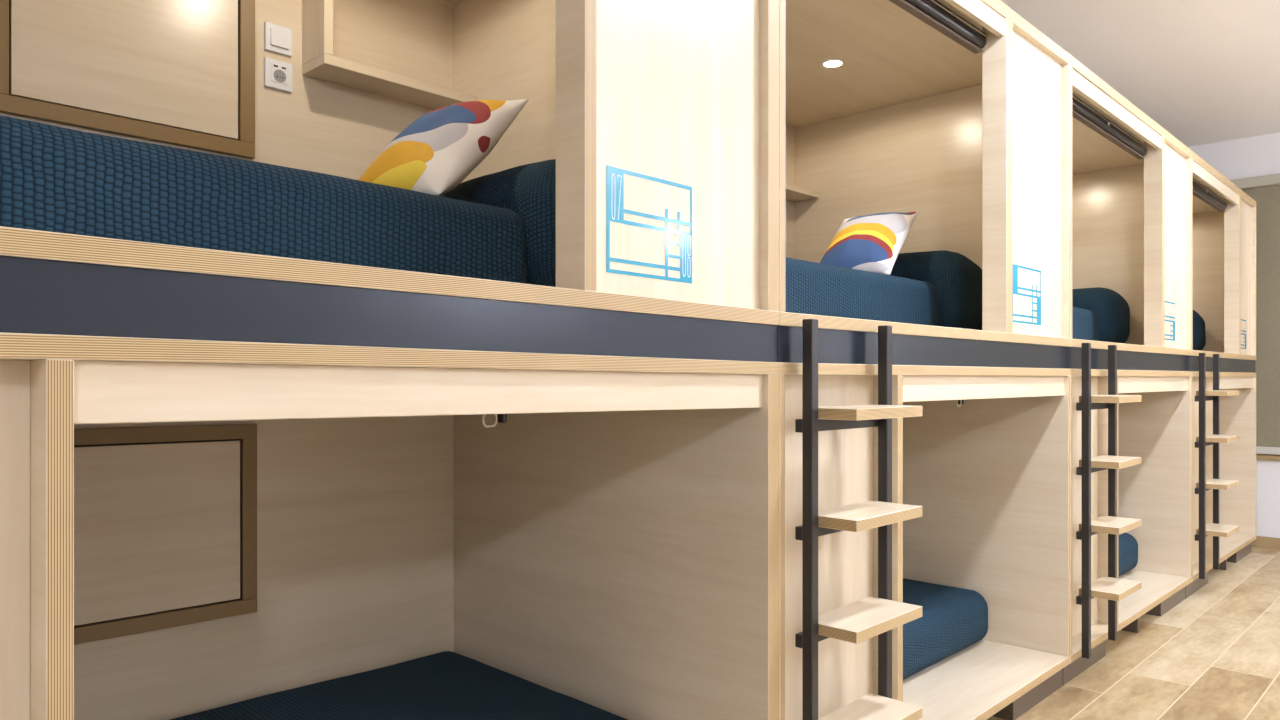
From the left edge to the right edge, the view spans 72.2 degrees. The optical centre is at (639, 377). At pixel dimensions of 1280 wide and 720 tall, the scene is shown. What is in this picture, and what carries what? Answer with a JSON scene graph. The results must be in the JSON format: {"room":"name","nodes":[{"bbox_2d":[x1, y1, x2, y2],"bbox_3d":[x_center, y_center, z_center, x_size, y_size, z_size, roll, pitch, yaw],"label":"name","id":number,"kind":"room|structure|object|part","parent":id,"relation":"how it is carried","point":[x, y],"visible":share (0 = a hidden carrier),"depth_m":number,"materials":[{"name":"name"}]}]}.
{"room":"dormitory","nodes":[
{"label":"dormitory","id":0,"kind":"room"},
{"bbox_2d":[987,546,1279,719],"bbox_3d":[2.063,1.320,1.040,7.100,0.100,11.770,0,0,44],"label":"floor","id":1,"kind":"structure","parent":0,"point":[1215,654],"depth_m":3.91,"materials":[{"name":"beige tile"}]},
{"bbox_2d":[0,0,778,719],"bbox_3d":[-0.852,-0.042,1.883,1.350,2.624,2.028,0,0,44],"label":"pod","id":2,"kind":"object","parent":1,"relation":"on","point":[227,477],"visible":0.98,"depth_m":2.22,"materials":[{"name":"brown wood"}]},
{"bbox_3d":[-0.952,0.548,0.943,0.020,1.151,0.495,0,0,44],"label":"panel","id":3,"kind":"part","parent":2,"relation":"part of","materials":[{"name":"brown wood"}]},
{"bbox_3d":[-0.742,0.550,1.104,0.105,1.146,0.029,0,0,44],"label":"post","id":4,"kind":"part","parent":2,"relation":"part of","materials":[{"name":"brown wood"}]},
{"bbox_3d":[-1.334,-0.962,2.312,0.013,0.565,0.533,0,0,44],"label":"hatch door","id":5,"kind":"part","parent":2,"relation":"part of","materials":[{"name":"brown wood"}]},
{"bbox_3d":[-1.334,-0.962,2.312,0.022,0.658,0.625,0,0,44],"label":"hatch frame","id":6,"kind":"part","parent":2,"relation":"part of","materials":[{"name":"brown wood"}]},
{"bbox_3d":[-1.332,0.401,2.314,0.013,0.455,0.539,0,0,44],"label":"hatch door","id":7,"kind":"part","parent":2,"relation":"part of","materials":[{"name":"brown wood"}]},
{"bbox_3d":[-1.332,0.401,2.314,0.022,0.548,0.631,0,0,44],"label":"hatch frame","id":8,"kind":"part","parent":2,"relation":"part of","materials":[{"name":"brown wood"}]},
{"bbox_3d":[-1.335,-0.736,2.340,0.020,1.147,1.960,0,0,44],"label":"panel","id":9,"kind":"part","parent":2,"relation":"part of","materials":[{"name":"brown wood"}]},
{"bbox_2d":[0,115,526,283],"bbox_3d":[-1.119,-0.289,1.831,0.984,0.241,1.513,0,0,44],"label":"mattress","id":10,"kind":"object","parent":2,"relation":"on","point":[57,179],"visible":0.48,"depth_m":1.55,"materials":[{"name":"blue fabric"}]},
{"bbox_2d":[358,99,528,195],"bbox_3d":[-0.497,-0.555,2.146,0.310,0.312,0.349,0,0,27],"label":"cushion","id":11,"kind":"object","parent":10,"relation":"on","point":[436,152],"visible":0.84,"depth_m":2.04,"materials":[{"name":"multicoloured fabric"}]},
{"bbox_3d":[-1.335,0.555,2.340,0.020,1.165,1.960,0,0,44],"label":"panel","id":12,"kind":"part","parent":2,"relation":"part of","materials":[{"name":"brown wood"}]},
{"bbox_2d":[264,57,291,92],"bbox_3d":[-1.066,-0.894,2.590,0.015,0.086,0.082,0,0,44],"label":"power socket","id":13,"kind":"object","parent":2,"relation":"attached to","point":[277,74],"visible":1,"depth_m":2.58,"materials":[{"name":"white plastic"}]},
{"bbox_2d":[264,22,291,56],"bbox_3d":[-1.065,-1.000,2.589,0.019,0.083,0.080,0,0,44],"label":"light switch","id":14,"kind":"object","parent":2,"relation":"attached to","point":[277,38],"visible":1,"depth_m":2.58,"materials":[{"name":"white plastic"}]},
{"bbox_2d":[302,0,477,109],"bbox_3d":[-0.780,-1.100,2.790,0.144,0.383,0.538,0,0,44],"label":"wall shelf","id":15,"kind":"object","parent":2,"relation":"attached to","point":[318,60],"visible":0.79,"depth_m":2.65,"materials":[{"name":"brown wood"}]},
{"bbox_3d":[-0.958,-1.118,2.608,0.144,0.348,0.028,0,0,44],"label":"shelf","id":16,"kind":"part","parent":15,"relation":"part of","materials":[{"name":"brown wood"}]},
{"bbox_2d":[170,651,626,719],"bbox_3d":[-0.971,1.013,1.983,0.985,0.244,1.938,0,0,44],"label":"mattress","id":17,"kind":"object","parent":2,"relation":"on","point":[446,685],"visible":1,"depth_m":2.48,"materials":[{"name":"blue fabric"}]},
{"bbox_2d":[482,414,506,426],"bbox_3d":[-0.254,0.035,1.651,0.060,0.112,1.428,0,0,44],"label":"roller blind","id":18,"kind":"object","parent":2,"relation":"attached to","point":[501,418],"visible":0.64,"depth_m":1.64,"materials":[{"name":"black"}]},
{"bbox_2d":[441,159,555,286],"bbox_3d":[-0.357,-0.354,2.450,0.867,0.378,0.430,0,0,44],"label":"pillow","id":19,"kind":"object","parent":2,"relation":"on","point":[528,190],"visible":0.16,"depth_m":2.07,"materials":[{"name":"blue fabric"}]},
{"bbox_3d":[-0.159,-0.726,2.593,1.350,1.128,0.045,0,0,44],"label":"panel","id":20,"kind":"part","parent":2,"relation":"part of","materials":[{"name":"brown wood"}]},
{"bbox_3d":[-0.159,0.565,2.593,1.350,1.146,0.045,0,0,44],"label":"panel","id":21,"kind":"part","parent":2,"relation":"part of","materials":[{"name":"brown wood"}]},
{"bbox_3d":[0.087,-0.729,1.929,0.020,1.134,0.561,0,0,44],"label":"panel","id":22,"kind":"part","parent":2,"relation":"part of","materials":[{"name":"white wood"}]},
{"bbox_2d":[777,0,1069,719],"bbox_3d":[0.569,-0.032,3.339,1.350,2.604,2.036,0,0,44],"label":"pod","id":23,"kind":"object","parent":1,"relation":"on","point":[911,119],"visible":0.48,"depth_m":3.50,"materials":[{"name":"brown wood"}]},
{"bbox_3d":[-0.134,-0.726,2.618,1.350,1.128,0.022,0,0,44],"label":"panel","id":24,"kind":"part","parent":23,"relation":"part of","materials":[{"name":"brown wood"}]},
{"bbox_3d":[-0.134,0.565,2.618,1.350,1.146,0.022,0,0,44],"label":"panel","id":25,"kind":"part","parent":23,"relation":"part of","materials":[{"name":"brown wood"}]},
{"bbox_2d":[785,0,785,311],"bbox_3d":[0.341,-0.691,2.179,0.044,1.054,0.012,0,0,44],"label":"channel","id":26,"kind":"object","parent":23,"relation":"attached to","point":[785,0],"visible":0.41,"depth_m":2.17,"materials":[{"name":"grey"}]},
{"bbox_3d":[0.094,-0.726,3.804,0.020,1.128,1.993,0,0,44],"label":"panel","id":27,"kind":"part","parent":23,"relation":"part of","materials":[{"name":"brown wood"}]},
{"bbox_2d":[786,183,818,201],"bbox_3d":[0.662,-1.094,4.268,0.144,0.382,0.533,0,0,44],"label":"wall shelf","id":28,"kind":"object","parent":23,"relation":"attached to","point":[794,193],"visible":0.24,"depth_m":4.35,"materials":[{"name":"brown wood"}]},
{"bbox_3d":[0.490,0.565,2.421,0.020,1.146,0.567,0,0,44],"label":"panel","id":29,"kind":"part","parent":23,"relation":"part of","materials":[{"name":"brown wood"}]},
{"bbox_2d":[823,60,842,66],"bbox_3d":[0.789,-1.286,3.590,0.092,0.006,0.092,0,0,44],"label":"recessed light","id":30,"kind":"object","parent":23,"relation":"attached to","point":[832,63],"visible":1,"depth_m":3.58,"materials":[{"name":"white plastic"}]},
{"bbox_2d":[795,319,921,719],"bbox_3d":[0.581,0.505,2.273,0.154,1.300,0.400,0,0,44],"label":"ladder","id":31,"kind":"object","parent":23,"relation":"attached to","point":[856,622],"visible":1,"depth_m":2.24,"materials":[{"name":"beige wood"}]},
{"bbox_3d":[0.421,0.505,2.170,0.029,1.300,0.030,0,0,44],"label":"rail","id":32,"kind":"part","parent":31,"relation":"part of","materials":[{"name":"black metal"}]},
{"bbox_3d":[0.679,0.505,2.435,0.029,1.300,0.030,0,0,44],"label":"rail","id":33,"kind":"part","parent":31,"relation":"part of","materials":[{"name":"black metal"}]},
{"bbox_2d":[786,257,938,325],"bbox_3d":[0.317,-0.277,3.303,0.983,0.228,1.569,0,0,44],"label":"mattress","id":34,"kind":"object","parent":23,"relation":"on","point":[813,288],"visible":0.16,"depth_m":3.05,"materials":[{"name":"blue fabric"}]},
{"bbox_2d":[820,211,918,274],"bbox_3d":[0.923,-0.544,3.595,0.330,0.304,0.377,0,0,34],"label":"cushion","id":35,"kind":"object","parent":34,"relation":"on","point":[873,242],"visible":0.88,"depth_m":3.50,"materials":[{"name":"multicoloured fabric"}]},
{"bbox_3d":[0.725,0.565,2.608,0.105,1.146,0.030,0,0,44],"label":"post","id":36,"kind":"part","parent":23,"relation":"part of","materials":[{"name":"brown wood"}]},
{"bbox_3d":[1.273,-0.722,4.060,1.350,1.121,0.021,0,0,44],"label":"panel","id":37,"kind":"part","parent":23,"relation":"part of","materials":[{"name":"brown wood"}]},
{"bbox_2d":[890,250,981,329],"bbox_3d":[1.092,-0.350,3.933,0.869,0.374,0.407,0,0,44],"label":"pillow","id":38,"kind":"object","parent":23,"relation":"on","point":[957,279],"visible":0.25,"depth_m":3.57,"materials":[{"name":"blue fabric"}]},
{"bbox_2d":[889,0,986,53],"bbox_3d":[0.767,-1.212,2.712,0.072,0.066,1.339,0,0,44],"label":"roller blind","id":39,"kind":"object","parent":23,"relation":"attached to","point":[933,13],"visible":1,"depth_m":2.97,"materials":[{"name":"black metal"}]},
{"bbox_2d":[903,578,987,679],"bbox_3d":[0.472,1.023,3.433,1.024,0.228,1.971,0,0,44],"label":"mattress","id":40,"kind":"object","parent":23,"relation":"on","point":[953,619],"visible":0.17,"depth_m":3.52,"materials":[{"name":"blue fabric"}]},
{"bbox_2d":[957,400,963,406],"bbox_3d":[1.200,0.046,3.141,0.060,0.106,1.388,0,0,44],"label":"roller blind","id":41,"kind":"object","parent":23,"relation":"attached to","point":[960,402],"visible":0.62,"depth_m":3.03,"materials":[{"name":"black metal"}]},
{"bbox_3d":[1.273,0.565,4.060,1.350,1.146,0.021,0,0,44],"label":"panel","id":42,"kind":"part","parent":23,"relation":"part of","materials":[{"name":"brown wood"}]},
{"bbox_3d":[0.569,1.154,3.339,1.350,0.032,2.036,0,0,44],"label":"board","id":43,"kind":"part","parent":23,"relation":"part of","materials":[{"name":"brown wood"}]},
{"bbox_3d":[1.521,-0.726,3.398,0.020,1.127,0.579,0,0,44],"label":"panel","id":44,"kind":"part","parent":23,"relation":"part of","materials":[{"name":"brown wood"}]},
{"bbox_2d":[1062,54,1191,685],"bbox_3d":[1.977,-0.028,4.782,1.350,2.596,1.992,0,0,44],"label":"pod","id":45,"kind":"object","parent":1,"relation":"on","point":[1131,217],"visible":0.35,"depth_m":4.94,"materials":[{"name":"brown wood"}]},
{"bbox_3d":[1.289,-0.722,4.077,1.350,1.120,0.022,0,0,44],"label":"panel","id":46,"kind":"part","parent":45,"relation":"part of","materials":[{"name":"brown wood"}]},
{"bbox_3d":[1.289,0.565,4.077,1.350,1.146,0.022,0,0,44],"label":"panel","id":47,"kind":"part","parent":45,"relation":"part of","materials":[{"name":"brown wood"}]},
{"bbox_3d":[1.920,0.565,3.886,0.020,1.146,0.586,0,0,44],"label":"panel","id":48,"kind":"part","parent":45,"relation":"part of","materials":[{"name":"brown wood"}]},
{"bbox_2d":[1072,307,1099,340],"bbox_3d":[1.724,-0.276,4.744,0.984,0.226,1.521,0,0,44],"label":"mattress","id":49,"kind":"object","parent":45,"relation":"on","point":[1085,322],"visible":0.04,"depth_m":4.74,"materials":[{"name":"blue fabric"}]},
{"bbox_2d":[1072,287,1129,342],"bbox_3d":[2.483,-0.345,5.359,0.867,0.364,0.411,0,0,44],"label":"pillow","id":50,"kind":"object","parent":45,"relation":"on","point":[1113,311],"visible":0.2,"depth_m":5.00,"materials":[{"name":"blue fabric"}]},
{"bbox_3d":[2.161,0.565,4.079,0.105,1.146,0.027,0,0,44],"label":"post","id":51,"kind":"part","parent":45,"relation":"part of","materials":[{"name":"brown wood"}]},
{"bbox_2d":[1076,343,1140,658],"bbox_3d":[1.995,0.505,3.722,0.154,1.300,0.375,0,0,44],"label":"ladder","id":52,"kind":"object","parent":45,"relation":"attached to","point":[1112,588],"visible":1,"depth_m":3.63,"materials":[{"name":"black metal"}]},
{"bbox_3d":[1.845,0.505,3.628,0.029,1.300,0.030,0,0,44],"label":"rail","id":53,"kind":"part","parent":52,"relation":"part of","materials":[{"name":"black metal"}]},
{"bbox_3d":[2.086,0.505,3.875,0.029,1.300,0.030,0,0,44],"label":"rail","id":54,"kind":"part","parent":52,"relation":"part of","materials":[{"name":"black metal"}]},
{"bbox_2d":[1072,94,1147,158],"bbox_3d":[2.191,-1.198,4.172,0.072,0.079,1.341,0,0,44],"label":"roller blind","id":55,"kind":"object","parent":45,"relation":"attached to","point":[1081,111],"visible":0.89,"depth_m":4.18,"materials":[{"name":"black"}]},
{"bbox_2d":[1118,533,1137,576],"bbox_3d":[1.898,1.023,4.858,1.074,0.228,1.927,0,0,44],"label":"mattress","id":56,"kind":"object","parent":45,"relation":"on","point":[1127,544],"visible":0.08,"depth_m":5.01,"materials":[{"name":"blue fabric"}]},
{"bbox_3d":[1.977,1.154,4.782,1.350,0.032,1.992,0,0,44],"label":"board","id":57,"kind":"part","parent":45,"relation":"part of","materials":[{"name":"brown wood"}]},
{"bbox_3d":[2.666,-0.711,5.487,1.350,1.098,0.021,0,0,44],"label":"panel","id":58,"kind":"part","parent":45,"relation":"part of","materials":[{"name":"brown wood"}]},
{"bbox_3d":[2.666,0.565,5.487,1.350,1.146,0.021,0,0,44],"label":"panel","id":59,"kind":"part","parent":45,"relation":"part of","materials":[{"name":"brown wood"}]},
{"bbox_3d":[2.924,-0.714,4.836,0.020,1.104,0.550,0,0,44],"label":"panel","id":60,"kind":"part","parent":45,"relation":"part of","materials":[{"name":"brown wood"}]},
{"bbox_2d":[1185,151,1255,598],"bbox_3d":[3.334,-0.017,6.171,1.350,2.574,1.888,0,0,44],"label":"pod","id":61,"kind":"object","parent":1,"relation":"on","point":[1223,243],"visible":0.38,"depth_m":6.29,"materials":[{"name":"brown wood"}]},
{"bbox_3d":[2.682,-0.711,5.504,1.350,1.098,0.022,0,0,44],"label":"panel","id":62,"kind":"part","parent":61,"relation":"part of","materials":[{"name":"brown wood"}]},
{"bbox_3d":[2.682,0.565,5.504,1.350,1.146,0.022,0,0,44],"label":"panel","id":63,"kind":"part","parent":61,"relation":"part of","materials":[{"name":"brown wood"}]},
{"bbox_3d":[3.298,0.565,5.297,0.020,1.146,0.542,0,0,44],"label":"panel","id":64,"kind":"part","parent":61,"relation":"part of","materials":[{"name":"brown wood"}]},
{"bbox_2d":[1193,310,1205,350],"bbox_3d":[3.810,-0.343,6.720,0.865,0.360,0.373,0,0,44],"label":"pillow","id":65,"kind":"object","parent":61,"relation":"on","point":[1199,337],"visible":0.15,"depth_m":6.36,"materials":[{"name":"blue fabric"}]},
{"bbox_3d":[3.523,0.565,5.474,0.105,1.146,0.027,0,0,44],"label":"post","id":66,"kind":"part","parent":61,"relation":"part of","materials":[{"name":"brown wood"}]},
{"bbox_2d":[1193,179,1227,211],"bbox_3d":[3.554,-1.177,5.568,0.072,0.077,1.257,0,0,44],"label":"roller blind","id":67,"kind":"object","parent":61,"relation":"attached to","point":[1201,192],"visible":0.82,"depth_m":5.66,"materials":[{"name":"black"}]},
{"bbox_2d":[1195,353,1238,578],"bbox_3d":[3.390,0.505,5.151,0.154,1.300,0.380,0,0,44],"label":"ladder","id":68,"kind":"object","parent":61,"relation":"attached to","point":[1214,529],"visible":1,"depth_m":5.05,"materials":[{"name":"black metal"}]},
{"bbox_3d":[3.237,0.505,5.055,0.029,1.300,0.030,0,0,44],"label":"rail","id":69,"kind":"part","parent":68,"relation":"part of","materials":[{"name":"black metal"}]},
{"bbox_3d":[3.482,0.505,5.306,0.029,1.300,0.030,0,0,44],"label":"rail","id":70,"kind":"part","parent":68,"relation":"part of","materials":[{"name":"black metal"}]},
{"bbox_3d":[3.334,1.154,6.171,1.350,0.032,1.888,0,0,44],"label":"board","id":71,"kind":"part","parent":61,"relation":"part of","materials":[{"name":"brown wood"}]},
{"bbox_3d":[3.983,-0.700,6.837,1.350,1.076,0.029,0,0,44],"label":"panel","id":72,"kind":"part","parent":61,"relation":"part of","materials":[{"name":"brown wood"}]},
{"bbox_3d":[3.983,0.565,6.837,1.350,1.146,0.029,0,0,44],"label":"panel","id":73,"kind":"part","parent":61,"relation":"part of","materials":[{"name":"brown wood"}]},
{"bbox_3d":[4.253,-0.703,6.197,0.020,1.082,0.510,0,0,44],"label":"panel","id":74,"kind":"part","parent":61,"relation":"part of","materials":[{"name":"brown wood"}]},
{"bbox_2d":[1000,0,1279,146],"bbox_3d":[2.063,-1.870,1.040,7.100,0.100,11.770,0,0,44],"label":"ceiling","id":75,"kind":"structure","parent":0,"point":[1204,71],"depth_m":4.94,"materials":[{"name":"white paint"}]},
{"bbox_2d":[1188,133,1279,537],"bbox_3d":[6.174,-0.275,5.251,6.900,3.090,0.200,0,0,44],"label":"wall","id":76,"kind":"structure","parent":0,"point":[1255,156],"depth_m":6.60,"materials":[{"name":"white paint"}]},
{"bbox_2d":[1230,173,1279,454],"bbox_3d":[5.358,-0.468,5.847,3.800,2.069,0.083,0,0,44],"label":"window blind","id":77,"kind":"object","parent":76,"relation":"attached to","point":[1265,190],"visible":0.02,"depth_m":6.53,"materials":[{"name":"beige"}]},
{"bbox_3d":[5.362,0.540,5.851,3.760,0.054,0.025,0,0,44],"label":"rail","id":78,"kind":"part","parent":77,"relation":"part of","materials":[{"name":"grey plastic"}]},
{"bbox_2d":[1251,536,1279,549],"bbox_3d":[6.099,1.228,5.175,6.900,0.084,0.012,0,0,44],"label":"baseboard","id":79,"kind":"structure","parent":76,"relation":"attached to","point":[1261,541],"depth_m":6.56,"materials":[{"name":"beige wood"}]},
{"bbox_2d":[1256,454,1279,460],"bbox_3d":[5.378,0.590,5.867,3.800,0.040,0.030,0,0,44],"label":"trim","id":80,"kind":"structure","parent":76,"relation":"attached to","point":[1258,456],"depth_m":6.54,"materials":[{"name":"brown wood"}]}
]}

